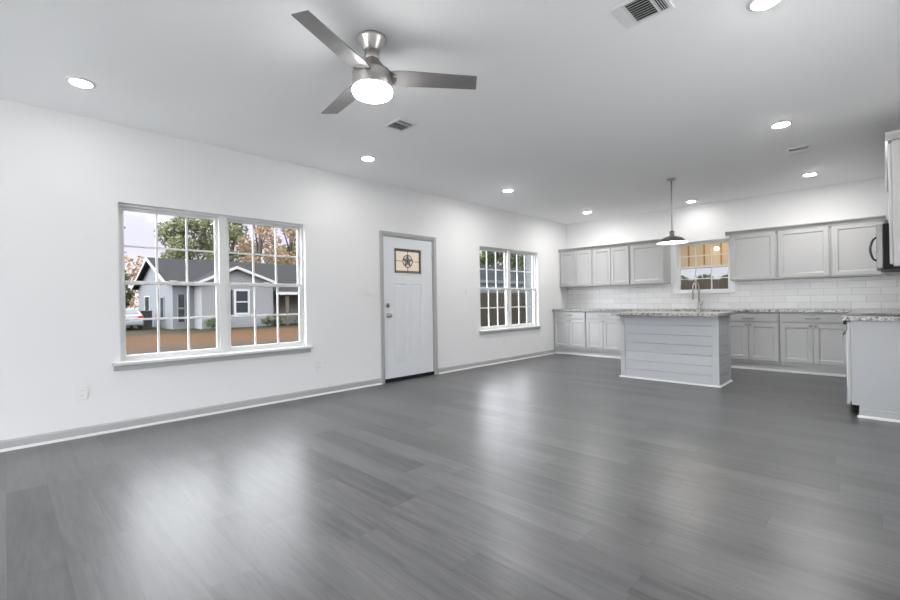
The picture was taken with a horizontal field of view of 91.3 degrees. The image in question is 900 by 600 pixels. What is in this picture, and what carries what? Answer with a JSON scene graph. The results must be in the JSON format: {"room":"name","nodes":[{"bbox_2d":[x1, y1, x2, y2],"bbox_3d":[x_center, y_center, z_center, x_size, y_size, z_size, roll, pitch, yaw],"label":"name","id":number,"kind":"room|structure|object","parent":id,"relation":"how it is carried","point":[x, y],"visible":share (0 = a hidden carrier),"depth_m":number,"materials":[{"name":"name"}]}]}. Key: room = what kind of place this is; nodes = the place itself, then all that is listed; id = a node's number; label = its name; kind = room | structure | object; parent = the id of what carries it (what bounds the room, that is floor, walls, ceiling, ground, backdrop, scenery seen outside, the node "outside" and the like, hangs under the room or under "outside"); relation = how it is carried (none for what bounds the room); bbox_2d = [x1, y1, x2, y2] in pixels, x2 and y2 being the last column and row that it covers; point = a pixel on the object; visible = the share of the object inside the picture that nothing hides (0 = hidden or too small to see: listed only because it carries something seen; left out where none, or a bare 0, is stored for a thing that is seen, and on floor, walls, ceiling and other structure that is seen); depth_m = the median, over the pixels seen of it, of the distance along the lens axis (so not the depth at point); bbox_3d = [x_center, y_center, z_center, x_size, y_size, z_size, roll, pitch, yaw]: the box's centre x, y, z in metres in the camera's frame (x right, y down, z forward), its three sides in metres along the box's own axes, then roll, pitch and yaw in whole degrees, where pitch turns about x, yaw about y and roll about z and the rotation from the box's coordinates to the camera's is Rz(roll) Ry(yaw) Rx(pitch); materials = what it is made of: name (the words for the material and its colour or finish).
{"room":"living room","nodes":[
{"label":"living room","id":0,"kind":"room"},
{"bbox_2d":[126,323,298,354],"bbox_3d":[-7.361,1.758,56.421,160.000,0.200,170.000,-1,0,45],"label":"ground","id":1,"kind":"structure","parent":0,"point":[144,340],"depth_m":18.27,"materials":[{"name":"brown soil"}]},
{"bbox_2d":[124,270,135,305],"bbox_3d":[-26.486,-0.738,32.734,5.346,5.549,5.268,-1,0,45],"label":"leafy tree","id":2,"kind":"object","parent":1,"relation":"on","point":[129,294],"visible":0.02,"depth_m":34.04,"materials":[{"name":"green plant"}]},
{"bbox_2d":[124,254,145,308],"bbox_3d":[-32.981,-1.298,45.033,4.607,6.817,4.761,-1,0,-19],"label":"autumn tree","id":3,"kind":"object","parent":1,"relation":"on","point":[133,273],"visible":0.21,"depth_m":44.77,"materials":[{"name":"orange plant"}]},
{"bbox_2d":[126,308,143,328],"bbox_3d":[-19.453,1.119,25.927,4.149,1.235,1.656,-1,0,45],"label":"parked car","id":4,"kind":"object","parent":1,"relation":"on","point":[131,313],"visible":0.37,"depth_m":24.91,"materials":[{"name":"grey paint"}]},
{"bbox_2d":[140,311,152,326],"bbox_3d":[-18.781,1.195,27.041,0.660,1.070,0.710,-1,0,45],"label":"trash bin","id":5,"kind":"object","parent":1,"relation":"on","point":[147,314],"visible":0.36,"depth_m":26.89,"materials":[{"name":"black plastic"}]},
{"bbox_2d":[154,217,213,260],"bbox_3d":[-23.604,-2.966,40.239,5.967,9.834,5.931,-1,0,-34],"label":"leafy tree","id":6,"kind":"object","parent":1,"relation":"on","point":[171,229],"visible":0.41,"depth_m":39.22,"materials":[{"name":"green plant"}]},
{"bbox_2d":[202,318,215,328],"bbox_3d":[-13.143,1.288,24.750,0.996,0.740,1.434,-1,0,45],"label":"shrub","id":7,"kind":"object","parent":1,"relation":"on","point":[211,322],"visible":0.43,"depth_m":24.45,"materials":[{"name":"green plant"}]},
{"bbox_2d":[131,257,298,328],"bbox_3d":[-14.911,-0.543,31.470,11.140,4.460,11.200,-1,0,45],"label":"neighbor house","id":8,"kind":"object","parent":1,"relation":"on","point":[172,298],"visible":0.72,"depth_m":26.93,"materials":[{"name":"grey"}]},
{"bbox_2d":[231,290,232,313],"bbox_3d":[-12.987,0.124,25.930,0.040,1.430,0.300,-1,0,45],"label":"shutter","id":9,"kind":"object","parent":8,"relation":"hanging from","point":[231,290],"depth_m":26.00,"materials":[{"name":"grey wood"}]},
{"bbox_2d":[206,221,262,261],"bbox_3d":[-25.897,-4.854,52.584,7.322,13.758,6.047,-1,0,45],"label":"leafy tree","id":10,"kind":"object","parent":1,"relation":"on","point":[234,233],"visible":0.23,"depth_m":51.06,"materials":[{"name":"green plant"}]},
{"bbox_2d":[235,225,288,262],"bbox_3d":[-18.736,-4.422,43.084,5.081,12.646,5.111,-1,0,-1],"label":"autumn tree","id":11,"kind":"object","parent":1,"relation":"on","point":[261,231],"visible":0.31,"depth_m":42.92,"materials":[{"name":"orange plant"}]},
{"bbox_2d":[261,316,284,325],"bbox_3d":[-10.934,1.236,27.042,0.941,0.793,1.468,-1,0,45],"label":"shrub","id":12,"kind":"object","parent":1,"relation":"on","point":[273,320],"visible":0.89,"depth_m":26.85,"materials":[{"name":"green plant"}]},
{"bbox_2d":[262,228,296,264],"bbox_3d":[-21.214,-6.166,58.623,7.275,16.301,7.523,-1,0,45],"label":"autumn tree","id":13,"kind":"object","parent":1,"relation":"on","point":[292,234],"visible":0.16,"depth_m":57.78,"materials":[{"name":"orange plant"}]},
{"bbox_2d":[262,242,296,263],"bbox_3d":[-27.313,-3.772,73.233,9.058,11.783,8.070,-1,0,-1],"label":"leafy tree","id":14,"kind":"object","parent":1,"relation":"on","point":[284,245],"visible":0.05,"depth_m":71.78,"materials":[{"name":"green plant"}]},
{"bbox_2d":[480,293,525,326],"bbox_3d":[2.946,0.525,20.007,0.175,1.710,13.424,-1,0,45],"label":"fence","id":15,"kind":"object","parent":1,"relation":"on","point":[483,296],"visible":0.11,"depth_m":19.09,"materials":[{"name":"brown wood"}]},
{"bbox_2d":[480,265,525,292],"bbox_3d":[2.616,-0.802,38.484,8.660,4.500,18.500,-1,0,45],"label":"neighbor house","id":16,"kind":"object","parent":1,"relation":"on","point":[491,273],"visible":0.13,"depth_m":35.34,"materials":[{"name":"grey paint"}]},
{"bbox_2d":[480,250,525,267],"bbox_3d":[7.864,-5.081,76.238,10.962,13.361,11.030,-1,0,11],"label":"leafy tree","id":17,"kind":"object","parent":1,"relation":"on","point":[490,255],"visible":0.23,"depth_m":73.63,"materials":[{"name":"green plant"}]},
{"bbox_2d":[681,279,727,289],"bbox_3d":[7.225,0.354,12.063,11.088,1.870,0.120,-1,0,45],"label":"fence","id":18,"kind":"object","parent":1,"relation":"on","point":[705,284],"visible":0.03,"depth_m":12.12,"materials":[{"name":"brown wood"}]},
{"bbox_2d":[697,274,713,287],"bbox_3d":[7.575,0.263,13.045,0.640,2.088,0.675,-1,0,45],"label":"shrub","id":19,"kind":"object","parent":1,"relation":"on","point":[703,275],"visible":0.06,"depth_m":12.97,"materials":[{"name":"green plant"}]},
{"bbox_2d":[0,98,567,440],"bbox_3d":[-1.986,-0.217,5.030,0.140,2.740,13.060,-1,0,45],"label":"wall","id":20,"kind":"structure","parent":0,"point":[64,177],"depth_m":4.26,"materials":[{"name":"white paint"}]},
{"bbox_2d":[76,386,87,399],"bbox_3d":[-3.132,0.792,3.742,0.009,0.116,0.074,-1,0,45],"label":"wall outlet","id":21,"kind":"object","parent":20,"relation":"attached to","point":[81,391],"visible":1,"depth_m":3.74,"materials":[{"name":"white plastic"}]},
{"bbox_2d":[0,378,381,451],"bbox_3d":[-3.660,1.130,3.184,0.032,0.084,7.778,-1,0,45],"label":"baseboard","id":22,"kind":"structure","parent":20,"relation":"attached to","point":[81,432],"depth_m":4.16,"materials":[{"name":"grey paint"}]},
{"bbox_2d":[112,203,312,370],"bbox_3d":[-2.362,-0.130,4.600,0.175,1.512,1.911,-1,0,45],"label":"window","id":23,"kind":"structure","parent":20,"relation":"in","point":[221,252],"depth_m":4.58,"materials":[{"name":"white plastic"}]},
{"bbox_2d":[317,360,322,370],"bbox_3d":[-1.577,0.793,5.319,0.009,0.116,0.074,-1,0,45],"label":"wall outlet","id":24,"kind":"object","parent":20,"relation":"attached to","point":[319,363],"visible":1,"depth_m":5.32,"materials":[{"name":"white plastic"}]},
{"bbox_2d":[363,287,372,294],"bbox_3d":[-1.085,-0.120,5.835,0.010,0.116,0.162,-1,0,45],"label":"light switch","id":25,"kind":"object","parent":20,"relation":"attached to","point":[366,290],"visible":1,"depth_m":5.83,"materials":[{"name":"white plastic"}]},
{"bbox_2d":[379,230,437,383],"bbox_3d":[-0.606,0.093,6.380,0.200,2.087,1.049,-1,0,45],"label":"door","id":26,"kind":"structure","parent":20,"relation":"in","point":[408,267],"depth_m":6.34,"materials":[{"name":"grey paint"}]},
{"bbox_2d":[438,349,554,373],"bbox_3d":[0.991,1.076,7.903,0.032,0.084,3.319,-1,0,45],"label":"baseboard","id":27,"kind":"structure","parent":20,"relation":"attached to","point":[542,353],"depth_m":7.63,"materials":[{"name":"grey paint"}]},
{"bbox_2d":[479,246,541,334],"bbox_3d":[1.105,-0.170,8.117,0.175,1.512,1.855,-1,0,45],"label":"window","id":28,"kind":"structure","parent":20,"relation":"in","point":[508,327],"depth_m":8.12,"materials":[{"name":"white plastic"}]},
{"bbox_2d":[555,352,846,376],"bbox_3d":[3.857,1.029,7.485,4.698,0.090,0.032,-1,0,45],"label":"baseboard","id":29,"kind":"structure","parent":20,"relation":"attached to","point":[587,354],"depth_m":6.59,"materials":[{"name":"grey paint"}]},
{"bbox_2d":[0,353,899,599],"bbox_3d":[-0.027,1.177,3.115,5.580,0.120,13.060,-1,0,45],"label":"floor","id":30,"kind":"structure","parent":0,"point":[556,476],"depth_m":2.47,"materials":[{"name":"grey wood"}]},
{"bbox_2d":[554,311,586,353],"bbox_3d":[2.598,0.659,9.047,0.711,0.874,0.632,-1,0,45],"label":"base cabinet","id":31,"kind":"object","parent":30,"relation":"on","point":[569,326],"visible":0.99,"depth_m":8.83,"materials":[{"name":"grey paint"}]},
{"bbox_2d":[552,309,855,312],"bbox_3d":[3.972,0.178,7.687,4.597,0.038,0.633,-1,0,45],"label":"countertop","id":32,"kind":"structure","parent":31,"relation":"on","point":[628,310],"depth_m":6.87,"materials":[{"name":"grey stone"}]},
{"bbox_2d":[692,282,702,308],"bbox_3d":[4.273,-0.080,7.597,0.220,0.466,0.099,-1,0,-29],"label":"kitchen faucet","id":33,"kind":"object","parent":32,"relation":"on","point":[699,304],"visible":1,"depth_m":7.63,"materials":[{"name":"silver metal"}]},
{"bbox_2d":[586,311,620,356],"bbox_3d":[3.103,0.650,8.550,0.699,0.874,0.632,-1,0,45],"label":"base cabinet","id":34,"kind":"object","parent":30,"relation":"on","point":[602,328],"visible":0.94,"depth_m":8.35,"materials":[{"name":"grey paint"}]},
{"bbox_2d":[611,311,734,387],"bbox_3d":[3.022,0.624,5.994,1.315,0.914,0.840,-1,0,45],"label":"kitchen island","id":35,"kind":"object","parent":30,"relation":"on","point":[684,347],"visible":1,"depth_m":5.76,"materials":[{"name":"grey wood"}]},
{"bbox_2d":[611,311,734,316],"bbox_3d":[3.015,0.186,5.996,1.315,0.038,0.840,-1,0,45],"label":"island countertop","id":36,"kind":"structure","parent":35,"relation":"on","point":[633,313],"depth_m":5.73,"materials":[{"name":"stone"}]},
{"bbox_2d":[730,312,779,368],"bbox_3d":[4.759,0.619,6.917,0.759,0.874,0.632,-1,0,45],"label":"base cabinet","id":37,"kind":"object","parent":30,"relation":"on","point":[755,336],"visible":0.86,"depth_m":6.66,"materials":[{"name":"grey paint"}]},
{"bbox_2d":[780,312,847,374],"bbox_3d":[5.305,0.609,6.378,0.764,0.874,0.632,-1,0,45],"label":"base cabinet","id":38,"kind":"object","parent":30,"relation":"on","point":[809,341],"visible":0.93,"depth_m":6.19,"materials":[{"name":"grey paint"}]},
{"bbox_2d":[842,313,899,411],"bbox_3d":[4.265,0.597,4.235,0.684,0.920,0.754,-1,0,45],"label":"range","id":39,"kind":"object","parent":30,"relation":"on","point":[849,314],"visible":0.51,"depth_m":4.19,"materials":[{"name":"black"}]},
{"bbox_2d":[842,330,847,386],"bbox_3d":[4.040,0.563,4.457,0.052,0.535,0.754,-1,0,45],"label":"dishwasher","id":40,"kind":"object","parent":39,"relation":"in","point":[845,333],"depth_m":4.19,"materials":[{"name":"silver metal"}]},
{"bbox_2d":[846,313,899,315],"bbox_3d":[4.268,0.144,4.226,0.655,0.012,0.754,-1,0,45],"label":"cooktop","id":41,"kind":"object","parent":39,"relation":"in","point":[850,314],"depth_m":4.25,"materials":[{"name":"black"}]},
{"bbox_2d":[847,321,899,422],"bbox_3d":[3.952,0.622,3.865,0.669,0.876,0.197,-1,0,45],"label":"base cabinet","id":42,"kind":"object","parent":30,"relation":"on","point":[873,347],"visible":0.99,"depth_m":3.92,"materials":[{"name":"grey paint"}]},
{"bbox_2d":[842,316,899,320],"bbox_3d":[3.938,0.165,3.882,0.698,0.038,0.189,-1,0,45],"label":"countertop","id":43,"kind":"structure","parent":42,"relation":"on","point":[844,318],"depth_m":3.94,"materials":[{"name":"grey stone"}]},
{"bbox_3d":[5.123,0.607,5.029,0.632,0.874,1.544,-1,0,45],"label":"base cabinet","id":44,"kind":"object","parent":30,"relation":"on","visible":0},
{"bbox_2d":[848,309,899,313],"bbox_3d":[5.308,0.149,5.271,0.697,0.038,2.180,-1,0,45],"label":"countertop","id":45,"kind":"structure","parent":44,"relation":"on","point":[856,310],"depth_m":5.24,"materials":[{"name":"grey stone"}]},
{"bbox_2d":[0,0,899,223],"bbox_3d":[-0.071,-1.698,3.125,5.580,0.150,13.060,-1,0,45],"label":"ceiling","id":46,"kind":"structure","parent":0,"point":[572,110],"depth_m":3.37,"materials":[{"name":"white paint"}]},
{"bbox_2d":[65,76,96,88],"bbox_3d":[-2.679,-1.573,3.191,0.176,0.019,0.176,-1,0,45],"label":"recessed light","id":47,"kind":"object","parent":46,"relation":"in","point":[77,81],"visible":1,"depth_m":3.17,"materials":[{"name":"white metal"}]},
{"bbox_2d":[360,155,375,160],"bbox_3d":[-0.927,-1.593,4.964,0.176,0.019,0.176,-1,0,45],"label":"recessed light","id":48,"kind":"object","parent":46,"relation":"in","point":[365,158],"visible":1,"depth_m":4.93,"materials":[{"name":"white plastic"}]},
{"bbox_2d":[291,10,476,113],"bbox_3d":[-0.582,-1.433,2.781,1.103,0.366,1.185,-1,0,45],"label":"ceiling fan","id":49,"kind":"object","parent":46,"relation":"hanging from","point":[373,82],"visible":1,"depth_m":2.66,"materials":[{"name":"silver metal"}]},
{"bbox_2d":[384,118,416,131],"bbox_3d":[-0.454,-1.608,4.045,0.235,0.010,0.210,-1,0,45],"label":"ceiling vent","id":50,"kind":"object","parent":46,"relation":"in","point":[399,124],"visible":1,"depth_m":4.04,"materials":[{"name":"grey metal"}]},
{"bbox_2d":[502,189,513,191],"bbox_3d":[0.857,-1.615,6.495,0.176,0.019,0.176,-1,0,45],"label":"recessed light","id":51,"kind":"object","parent":46,"relation":"in","point":[503,190],"visible":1,"depth_m":6.46,"materials":[{"name":"white plastic"}]},
{"bbox_2d":[608,0,674,29],"bbox_3d":[1.077,-1.637,2.472,0.275,0.010,0.245,-1,0,45],"label":"ceiling vent","id":52,"kind":"object","parent":46,"relation":"in","point":[628,13],"visible":1,"depth_m":2.48,"materials":[{"name":"grey metal"}]},
{"bbox_2d":[656,178,688,244],"bbox_3d":[3.042,-1.220,6.031,0.396,0.878,0.396,-1,0,45],"label":"pendant light","id":53,"kind":"object","parent":46,"relation":"hanging from","point":[672,238],"visible":1,"depth_m":6.01,"materials":[{"name":"silver metal"}]},
{"bbox_2d":[746,0,781,11],"bbox_3d":[1.739,-1.642,2.424,0.176,0.019,0.176,-1,0,45],"label":"recessed light","id":54,"kind":"object","parent":46,"relation":"in","point":[752,5],"visible":1,"depth_m":2.44,"materials":[{"name":"white plastic"}]},
{"bbox_2d":[770,120,792,127],"bbox_3d":[3.136,-1.657,4.165,0.176,0.019,0.176,-1,0,45],"label":"recessed light","id":55,"kind":"object","parent":46,"relation":"in","point":[780,124],"visible":1,"depth_m":4.13,"materials":[{"name":"white plastic"}]},
{"bbox_2d":[785,145,812,154],"bbox_3d":[3.882,-1.671,4.891,0.215,0.010,0.235,-1,0,45],"label":"ceiling vent","id":56,"kind":"object","parent":46,"relation":"in","point":[805,148],"visible":1,"depth_m":4.88,"materials":[{"name":"grey metal"}]},
{"bbox_2d":[802,172,817,175],"bbox_3d":[4.819,-1.677,5.885,0.176,0.019,0.176,-1,0,45],"label":"recessed light","id":57,"kind":"object","parent":46,"relation":"in","point":[811,173],"visible":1,"depth_m":5.85,"materials":[{"name":"white plastic"}]},
{"bbox_2d":[526,255,532,322],"bbox_3d":[2.231,-0.140,9.567,0.223,2.990,1.640,-1,0,45],"label":"wall","id":58,"kind":"structure","parent":0,"point":[528,258],"depth_m":9.01,"materials":[{"name":"grey paint"}]},
{"bbox_2d":[681,267,727,288],"bbox_3d":[12.897,-0.804,17.188,10.600,4.050,4.000,-1,0,45],"label":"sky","id":59,"kind":"structure","parent":0,"point":[716,271],"depth_m":17.49,"materials":[{"name":"white"}]},
{"bbox_2d":[681,242,727,266],"bbox_3d":[5.894,-1.180,9.665,4.200,0.860,0.100,-1,0,45],"label":"wall","id":60,"kind":"structure","parent":0,"point":[705,249],"depth_m":9.81,"materials":[{"name":"brown"}]},
{"bbox_2d":[567,177,899,293],"bbox_3d":[4.486,-0.305,7.721,5.300,2.740,0.140,-1,0,45],"label":"wall","id":61,"kind":"structure","parent":0,"point":[863,198],"depth_m":7.32,"materials":[{"name":"white paint"}]},
{"bbox_2d":[560,250,595,287],"bbox_3d":[2.693,-0.646,9.152,0.734,0.745,0.328,-1,0,45],"label":"upper cabinet","id":62,"kind":"object","parent":61,"relation":"attached to","point":[576,267],"visible":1,"depth_m":9.02,"materials":[{"name":"grey paint"}]},
{"bbox_2d":[593,246,630,285],"bbox_3d":[3.223,-0.656,8.629,0.749,0.745,0.328,-1,0,45],"label":"upper cabinet","id":63,"kind":"object","parent":61,"relation":"attached to","point":[611,266],"visible":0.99,"depth_m":8.50,"materials":[{"name":"grey paint"}]},
{"bbox_2d":[630,243,670,284],"bbox_3d":[3.709,-0.664,8.151,0.609,0.745,0.328,-1,0,45],"label":"upper cabinet","id":64,"kind":"object","parent":61,"relation":"attached to","point":[650,264],"visible":0.86,"depth_m":8.01,"materials":[{"name":"grey paint"}]},
{"bbox_2d":[558,239,660,252],"bbox_3d":[3.172,-1.043,8.641,2.144,0.066,0.378,-1,0,45],"label":"crown molding","id":65,"kind":"structure","parent":64,"relation":"attached to","point":[654,240],"depth_m":8.48,"materials":[{"name":"grey paint"}]},
{"bbox_2d":[672,239,734,293],"bbox_3d":[4.439,-0.571,7.722,0.970,0.926,0.180,-1,0,45],"label":"window","id":66,"kind":"structure","parent":61,"relation":"in","point":[678,246],"depth_m":7.75,"materials":[{"name":"white plastic"}]},
{"bbox_2d":[567,275,899,308],"bbox_3d":[4.436,-0.076,7.667,5.296,0.455,0.009,-1,0,45],"label":"tile backsplash","id":67,"kind":"structure","parent":61,"relation":"attached to","point":[872,292],"depth_m":7.05,"materials":[{"name":"white tile"}]},
{"bbox_2d":[729,231,778,280],"bbox_3d":[4.859,-0.686,7.017,0.619,0.745,0.328,-1,0,45],"label":"upper cabinet","id":68,"kind":"object","parent":61,"relation":"attached to","point":[753,257],"visible":0.99,"depth_m":6.89,"materials":[{"name":"grey paint"}]},
{"bbox_2d":[725,215,885,235],"bbox_3d":[5.241,-1.081,6.601,1.849,0.066,0.378,-1,0,45],"label":"crown molding","id":69,"kind":"structure","parent":68,"relation":"attached to","point":[882,217],"depth_m":6.38,"materials":[{"name":"grey paint"}]},
{"bbox_2d":[777,226,831,279],"bbox_3d":[5.302,-0.694,6.580,0.619,0.745,0.328,-1,0,45],"label":"upper cabinet","id":70,"kind":"object","parent":61,"relation":"attached to","point":[805,253],"visible":0.99,"depth_m":6.46,"materials":[{"name":"grey paint"}]},
{"bbox_2d":[831,220,886,277],"bbox_3d":[5.723,-0.702,6.165,0.559,0.745,0.328,-1,0,45],"label":"upper cabinet","id":71,"kind":"object","parent":61,"relation":"attached to","point":[850,256],"visible":0.91,"depth_m":6.08,"materials":[{"name":"grey paint"}]},
{"bbox_3d":[1.888,-0.288,1.211,0.140,2.740,13.060,-1,0,45],"label":"wall","id":72,"kind":"structure","parent":0,"visible":0},
{"bbox_2d":[885,130,899,192],"bbox_3d":[4.915,-1.442,4.688,0.396,0.070,2.759,-1,0,45],"label":"crown molding","id":73,"kind":"structure","parent":72,"relation":"attached to","point":[893,135],"depth_m":3.96,"materials":[{"name":"grey paint"}]},
{"bbox_2d":[888,139,899,266],"bbox_3d":[4.039,-0.848,3.777,0.380,1.098,0.176,-1,0,45],"label":"upper cabinet","id":74,"kind":"object","parent":72,"relation":"attached to","point":[894,147],"visible":1,"depth_m":3.82,"materials":[{"name":"grey paint"}]},
{"bbox_2d":[888,192,899,274],"bbox_3d":[5.596,-0.872,5.346,0.363,1.085,0.874,-1,0,45],"label":"upper cabinet","id":75,"kind":"object","parent":72,"relation":"attached to","point":[893,273],"visible":0.18,"depth_m":5.58,"materials":[{"name":"grey paint"}]},
{"bbox_3d":[4.370,-1.053,4.112,0.373,0.695,0.759,-1,0,45],"label":"upper cabinet","id":76,"kind":"object","parent":72,"relation":"attached to","visible":0},
{"bbox_2d":[869,223,899,272],"bbox_3d":[4.328,-0.492,4.160,0.517,0.420,0.754,-1,0,45],"label":"microwave","id":77,"kind":"object","parent":76,"relation":"attached to","point":[882,259],"visible":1,"depth_m":4.01,"materials":[{"name":"black"}]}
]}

